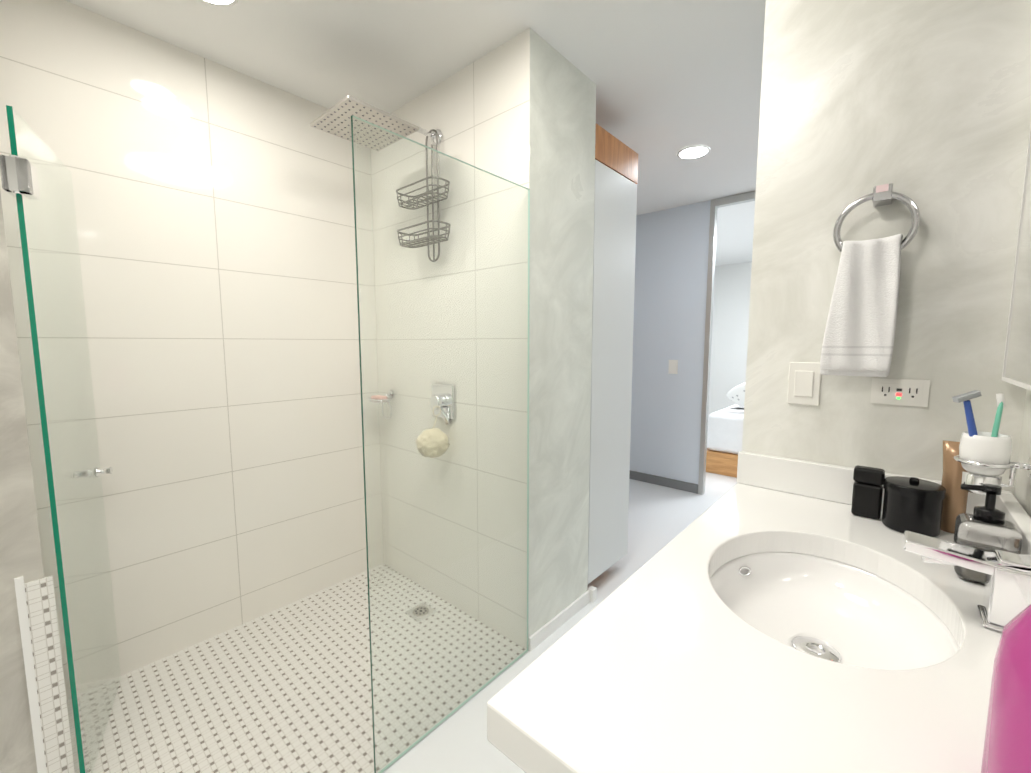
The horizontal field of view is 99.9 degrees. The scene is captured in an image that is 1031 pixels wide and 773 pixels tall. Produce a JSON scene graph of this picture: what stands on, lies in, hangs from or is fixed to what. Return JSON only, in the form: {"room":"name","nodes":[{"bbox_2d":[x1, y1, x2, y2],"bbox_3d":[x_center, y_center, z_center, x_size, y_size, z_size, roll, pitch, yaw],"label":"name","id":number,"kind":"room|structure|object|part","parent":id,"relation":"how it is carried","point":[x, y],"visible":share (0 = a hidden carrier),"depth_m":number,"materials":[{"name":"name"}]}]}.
{"room":"bathroom","nodes":[
{"label":"bathroom","id":0,"kind":"room"},
{"bbox_2d":[0,191,44,772],"bbox_3d":[-1.429,-0.045,1.130,0.460,2.290,0.182,5,8,41],"label":"wall","id":1,"kind":"structure","parent":0,"point":[20,550],"depth_m":1.06,"materials":[{"name":"paint"}]},
{"bbox_2d":[14,576,46,772],"bbox_3d":[-1.219,0.787,1.095,0.010,0.640,0.015,5,8,41],"label":"trim","id":2,"kind":"structure","parent":1,"relation":"attached to","point":[29,669],"depth_m":1.08,"materials":[{"name":"white stone"}]},
{"bbox_2d":[24,576,74,772],"bbox_3d":[-1.199,0.795,1.121,0.008,0.620,0.048,5,8,41],"label":"trim","id":3,"kind":"structure","parent":1,"relation":"attached to","point":[46,648],"depth_m":1.11,"materials":[{"name":"white tile"}]},
{"bbox_2d":[0,105,120,772],"bbox_3d":[-1.285,0.205,1.263,0.090,1.745,0.500,-4,7,-34],"label":"door","id":4,"kind":"structure","parent":1,"relation":"in","point":[82,474],"depth_m":1.19,"materials":[{"name":"teal"}]},
{"bbox_3d":[-1.162,-0.488,1.016,0.044,0.085,0.070,-4,7,-34],"label":"glass door hinge","id":5,"kind":"part","parent":4,"relation":"part of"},
{"bbox_3d":[-1.385,0.282,1.421,0.090,0.032,0.032,-4,7,-34],"label":"knob","id":6,"kind":"part","parent":4,"relation":"part of","materials":[{"name":"silver metal"}]},
{"bbox_2d":[0,0,383,698],"bbox_3d":[-1.521,-0.077,1.448,0.100,2.290,2.300,5,8,41],"label":"wall tiles","id":7,"kind":"structure","parent":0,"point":[216,224],"depth_m":1.67,"materials":[{"name":"white tile"}]},
{"bbox_2d":[65,0,765,265],"bbox_3d":[1.811,-1.333,1.996,4.230,0.100,7.700,5,8,41],"label":"ceiling","id":8,"kind":"structure","parent":0,"point":[670,79],"depth_m":1.63,"materials":[{"name":"white paint"}]},
{"bbox_2d":[200,0,238,6],"bbox_3d":[-0.931,-1.211,1.309,0.164,0.005,0.164,5,8,41],"label":"recessed light","id":9,"kind":"object","parent":8,"relation":"in","point":[224,3],"visible":1,"depth_m":1.37,"materials":[{"name":"white"}]},
{"bbox_2d":[677,145,709,158],"bbox_3d":[1.008,-1.326,2.455,0.174,0.005,0.174,5,8,41],"label":"recessed light","id":10,"kind":"object","parent":8,"relation":"in","point":[694,152],"visible":1,"depth_m":2.45,"materials":[{"name":"white"}]},
{"bbox_2d":[371,28,595,649],"bbox_3d":[-0.194,-0.143,2.103,1.030,2.290,0.440,5,8,41],"label":"wall","id":11,"kind":"structure","parent":0,"point":[519,109],"depth_m":1.79,"materials":[{"name":"white tile"}]},
{"bbox_2d":[310,95,441,150],"bbox_3d":[-0.525,-1.034,1.713,0.290,0.082,0.444,5,8,41],"label":"shower head","id":12,"kind":"object","parent":11,"relation":"attached to","point":[335,119],"visible":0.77,"depth_m":1.64},
{"bbox_2d":[396,129,450,261],"bbox_3d":[-0.386,-0.802,1.802,0.277,0.542,0.111,5,8,41],"label":"caddy","id":13,"kind":"object","parent":12,"relation":"hanging from","point":[417,197],"visible":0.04,"depth_m":1.81,"materials":[{"name":"silver metal"}]},
{"bbox_3d":[-0.453,-1.044,1.735,0.111,0.068,0.315,5,8,41],"label":"shower head arm","id":14,"kind":"part","parent":12,"relation":"part of"},
{"bbox_2d":[366,390,393,419],"bbox_3d":[-0.668,0.096,2.169,0.137,0.148,0.120,5,8,41],"label":"soap dish","id":15,"kind":"object","parent":11,"relation":"attached to","point":[384,398],"depth_m":2.15,"materials":[{"name":"silver metal"}]},
{"bbox_2d":[351,115,529,772],"bbox_3d":[-0.172,0.197,1.375,0.008,1.750,0.668,5,8,41],"label":"fixed glass panel","id":16,"kind":"object","parent":11,"relation":"attached to","point":[369,606],"visible":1,"depth_m":1.31,"materials":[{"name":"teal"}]},
{"bbox_2d":[430,383,454,423],"bbox_3d":[-0.339,0.079,1.920,0.150,0.175,0.057,5,8,41],"label":"mixer","id":17,"kind":"object","parent":11,"relation":"attached to","point":[440,394],"depth_m":1.90,"materials":[{"name":"silver metal"}]},
{"bbox_2d":[415,406,449,457],"bbox_3d":[-0.356,0.194,1.860,0.140,0.225,0.141,5,8,41],"label":"loofah","id":18,"kind":"object","parent":17,"relation":"hanging from","point":[432,445],"depth_m":1.82,"materials":[{"name":"beige plastic"}]},
{"bbox_3d":[-0.333,0.101,1.914,0.087,0.133,0.053,5,8,41],"label":"mixer lever","id":19,"kind":"part","parent":17,"relation":"part of","materials":[{"name":"silver metal"}]},
{"bbox_2d":[529,590,589,651],"bbox_3d":[0.201,1.003,1.876,0.010,0.055,0.440,5,8,41],"label":"baseboard","id":20,"kind":"structure","parent":11,"relation":"attached to","point":[548,629],"depth_m":1.85,"materials":[{"name":"white plastic"}]},
{"bbox_2d":[382,447,736,772],"bbox_3d":[1.811,1.045,2.234,4.230,0.100,7.700,5,8,41],"label":"floor","id":21,"kind":"structure","parent":0,"point":[659,519],"depth_m":1.85,"materials":[{"name":"white"}]},
{"bbox_2d":[67,564,525,772],"bbox_3d":[-0.748,1.068,1.593,1.024,0.023,1.235,5,8,41],"label":"mosaic shower floor","id":22,"kind":"structure","parent":21,"relation":"on","point":[286,689],"depth_m":1.52,"materials":[{"name":"white tile"}]},
{"bbox_2d":[405,602,435,621],"bbox_3d":[-0.428,1.017,1.958,0.100,0.006,0.100,5,8,41],"label":"drain cover","id":23,"kind":"object","parent":22,"relation":"on","point":[420,613],"depth_m":1.95,"materials":[{"name":"silver metal"}]},
{"bbox_2d":[588,124,637,601],"bbox_3d":[0.278,-0.084,2.264,0.576,2.140,0.405,5,8,41],"label":"tall cabinet","id":24,"kind":"object","parent":21,"relation":"on","point":[615,191],"visible":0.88,"depth_m":2.07,"materials":[{"name":"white wood"}]},
{"bbox_2d":[706,382,744,477],"bbox_3d":[3.100,0.336,4.306,1.712,0.897,2.105,5,8,41],"label":"bed","id":25,"kind":"object","parent":21,"relation":"on","point":[724,436],"visible":0.08,"depth_m":4.00,"materials":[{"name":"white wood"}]},
{"bbox_3d":[3.098,0.683,4.338,1.700,0.200,2.100,5,8,41],"label":"frame","id":26,"kind":"part","parent":25,"relation":"part of","materials":[{"name":"brown wood"}]},
{"bbox_3d":[3.098,0.404,4.310,1.660,0.359,2.060,5,8,41],"label":"mattress","id":27,"kind":"part","parent":25,"relation":"part of","materials":[{"name":"white fabric"}]},
{"bbox_2d":[727,404,741,408],"bbox_3d":[3.242,0.259,4.461,1.740,0.216,1.702,5,8,41],"label":"duvet","id":28,"kind":"object","parent":25,"relation":"on","point":[735,406],"depth_m":4.30,"materials":[{"name":"white fabric"}]},
{"bbox_2d":[726,382,744,407],"bbox_3d":[2.241,0.099,3.952,0.600,0.353,0.219,5,8,41],"label":"pillow","id":29,"kind":"object","parent":25,"relation":"on","point":[736,395],"depth_m":4.03,"materials":[{"name":"white fabric"}]},
{"bbox_2d":[487,451,1030,772],"bbox_3d":[0.420,0.671,0.625,0.434,0.966,0.863,5,8,41],"label":"bathroom vanity","id":30,"kind":"object","parent":21,"relation":"on","point":[769,614],"visible":0.94,"depth_m":0.48,"materials":[{"name":"white stone"}]},
{"bbox_2d":[710,552,958,669],"bbox_3d":[0.428,0.353,0.616,0.308,0.080,0.396,5,8,41],"label":"sink","id":31,"kind":"object","parent":30,"relation":"in","point":[825,605],"depth_m":0.68,"materials":[{"name":"white ceramic"}]},
{"bbox_2d":[851,465,884,518],"bbox_3d":[0.675,0.203,0.831,0.046,0.095,0.028,5,8,41],"label":"container","id":32,"kind":"object","parent":30,"relation":"on","point":[867,494],"visible":0.98,"depth_m":0.82,"materials":[{"name":"black plastic"}]},
{"bbox_2d":[882,476,945,536],"bbox_3d":[0.710,0.209,0.775,0.082,0.094,0.082,5,8,41],"label":"jar","id":33,"kind":"object","parent":30,"relation":"on","point":[913,504],"visible":0.98,"depth_m":0.75,"materials":[{"name":"black plastic"}]},
{"bbox_2d":[941,440,967,532],"bbox_3d":[0.775,0.177,0.764,0.042,0.160,0.034,5,8,41],"label":"tube","id":34,"kind":"object","parent":30,"relation":"on","point":[955,503],"visible":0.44,"depth_m":0.76,"materials":[{"name":"beige"}]},
{"bbox_2d":[903,531,1030,631],"bbox_3d":[0.556,0.238,0.533,0.122,0.086,0.052,5,8,41],"label":"faucet","id":35,"kind":"object","parent":30,"relation":"on","point":[1007,588],"depth_m":0.51,"materials":[{"name":"silver metal"}]},
{"bbox_2d":[953,484,1022,583],"bbox_3d":[0.661,0.205,0.608,0.061,0.135,0.060,5,8,41],"label":"soap dispenser","id":36,"kind":"object","parent":30,"relation":"on","point":[987,527],"visible":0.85,"depth_m":0.59,"materials":[{"name":"clear glass"}]},
{"bbox_2d":[981,604,1030,772],"bbox_3d":[0.369,0.202,0.293,0.060,0.204,0.084,5,8,41],"label":"bottle","id":37,"kind":"object","parent":30,"relation":"on","point":[1007,745],"visible":1,"depth_m":0.29,"materials":[{"name":"pink plastic"}]},
{"bbox_2d":[630,200,710,483],"bbox_3d":[1.175,-0.307,3.740,0.920,2.290,0.120,5,8,41],"label":"wall","id":38,"kind":"structure","parent":0,"point":[671,266],"depth_m":3.57,"materials":[{"name":"white paint"}]},
{"bbox_2d":[629,470,697,493],"bbox_3d":[1.131,0.800,3.802,0.918,0.075,0.012,5,8,41],"label":"baseboard","id":39,"kind":"structure","parent":38,"relation":"attached to","point":[666,482],"depth_m":3.68,"materials":[{"name":"grey"}]},
{"bbox_2d":[668,360,677,373],"bbox_3d":[1.295,-0.161,3.562,0.075,0.115,0.010,5,8,41],"label":"light switch","id":40,"kind":"object","parent":38,"relation":"attached to","point":[673,367],"visible":1,"depth_m":3.56,"materials":[{"name":"white plastic"}]},
{"bbox_2d":[698,206,717,494],"bbox_3d":[1.506,-0.245,3.398,0.035,2.235,0.057,5,8,41],"label":"door frame","id":41,"kind":"structure","parent":38,"relation":"attached to","point":[708,340],"depth_m":3.37,"materials":[{"name":"silver metal"}]},
{"bbox_2d":[710,191,755,207],"bbox_3d":[1.817,-1.356,3.012,0.863,0.053,0.057,5,8,41],"label":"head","id":42,"kind":"object","parent":38,"relation":"attached to","point":[734,199],"visible":0.29,"depth_m":3.17},
{"bbox_2d":[708,262,751,415],"bbox_3d":[4.315,-0.430,4.959,4.230,2.290,0.100,5,8,41],"label":"wall","id":43,"kind":"structure","parent":0,"point":[731,302],"depth_m":6.04,"materials":[{"name":"white paint"}]},
{"bbox_2d":[742,0,1030,494],"bbox_3d":[1.583,-0.112,1.791,0.545,2.290,2.530,5,8,41],"label":"wall","id":44,"kind":"structure","parent":0,"point":[924,106],"depth_m":0.83,"materials":[{"name":"white paint"}]},
{"bbox_2d":[787,362,820,405],"bbox_3d":[0.629,-0.006,0.944,0.058,0.092,0.010,5,8,41],"label":"switch plate","id":45,"kind":"object","parent":44,"relation":"attached to","point":[804,383],"visible":0.85,"depth_m":0.94,"materials":[{"name":"white plastic"}]},
{"bbox_2d":[820,183,919,376],"bbox_3d":[0.686,-0.199,0.843,0.134,0.359,0.058,5,8,41],"label":"towel ring","id":46,"kind":"object","parent":44,"relation":"attached to","point":[859,336],"visible":0.98,"depth_m":0.83,"materials":[{"name":"white fabric"}]},
{"bbox_2d":[820,234,902,376],"bbox_3d":[0.670,-0.152,0.845,0.117,0.268,0.036,5,8,41],"label":"towel","id":47,"kind":"object","parent":46,"relation":"hanging from","point":[859,335],"depth_m":0.83,"materials":[{"name":"white fabric"}]},
{"bbox_2d":[737,451,1012,513],"bbox_3d":[0.698,0.207,0.896,0.434,0.074,0.020,5,8,41],"label":"backsplash","id":48,"kind":"structure","parent":44,"relation":"attached to","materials":[{"name":"white stone"}]},
{"bbox_2d":[870,378,929,406],"bbox_3d":[0.747,0.011,0.843,0.084,0.050,0.009,5,8,41],"label":"electrical outlet plate","id":49,"kind":"object","parent":44,"relation":"attached to","point":[907,392],"visible":1,"depth_m":0.84,"materials":[{"name":"white plastic"}]},
{"bbox_2d":[1014,389,1030,516],"bbox_3d":[0.225,0.076,-0.080,0.110,2.290,2.090,5,8,41],"label":"wall","id":50,"kind":"structure","parent":0,"point":[1022,493],"depth_m":0.72,"materials":[{"name":"paint"}]},
{"bbox_2d":[952,390,1030,494],"bbox_3d":[0.749,0.088,0.684,0.099,0.164,0.074,5,8,41],"label":"cup holder","id":51,"kind":"object","parent":50,"relation":"attached to","point":[983,457],"visible":1,"depth_m":0.68,"materials":[{"name":"white ceramic"}]},
{"bbox_2d":[959,431,1011,476],"bbox_3d":[0.748,0.107,0.691,0.058,0.064,0.058,5,8,41],"label":"cup","id":52,"kind":"object","parent":51,"relation":"on","point":[981,454],"depth_m":0.67,"materials":[{"name":"white ceramic"}]},
{"bbox_2d":[995,493,1030,554],"bbox_3d":[0.569,0.253,0.438,0.020,0.074,0.842,5,8,41],"label":"backsplash","id":53,"kind":"structure","parent":50,"relation":"attached to","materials":[{"name":"white stone"}]},
{"bbox_2d":[1002,122,1030,390],"bbox_3d":[0.572,-0.402,0.381,0.033,0.850,0.810,5,8,41],"label":"mirror","id":54,"kind":"object","parent":50,"relation":"attached to","point":[1016,371],"visible":1,"depth_m":0.67,"materials":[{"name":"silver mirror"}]}
]}

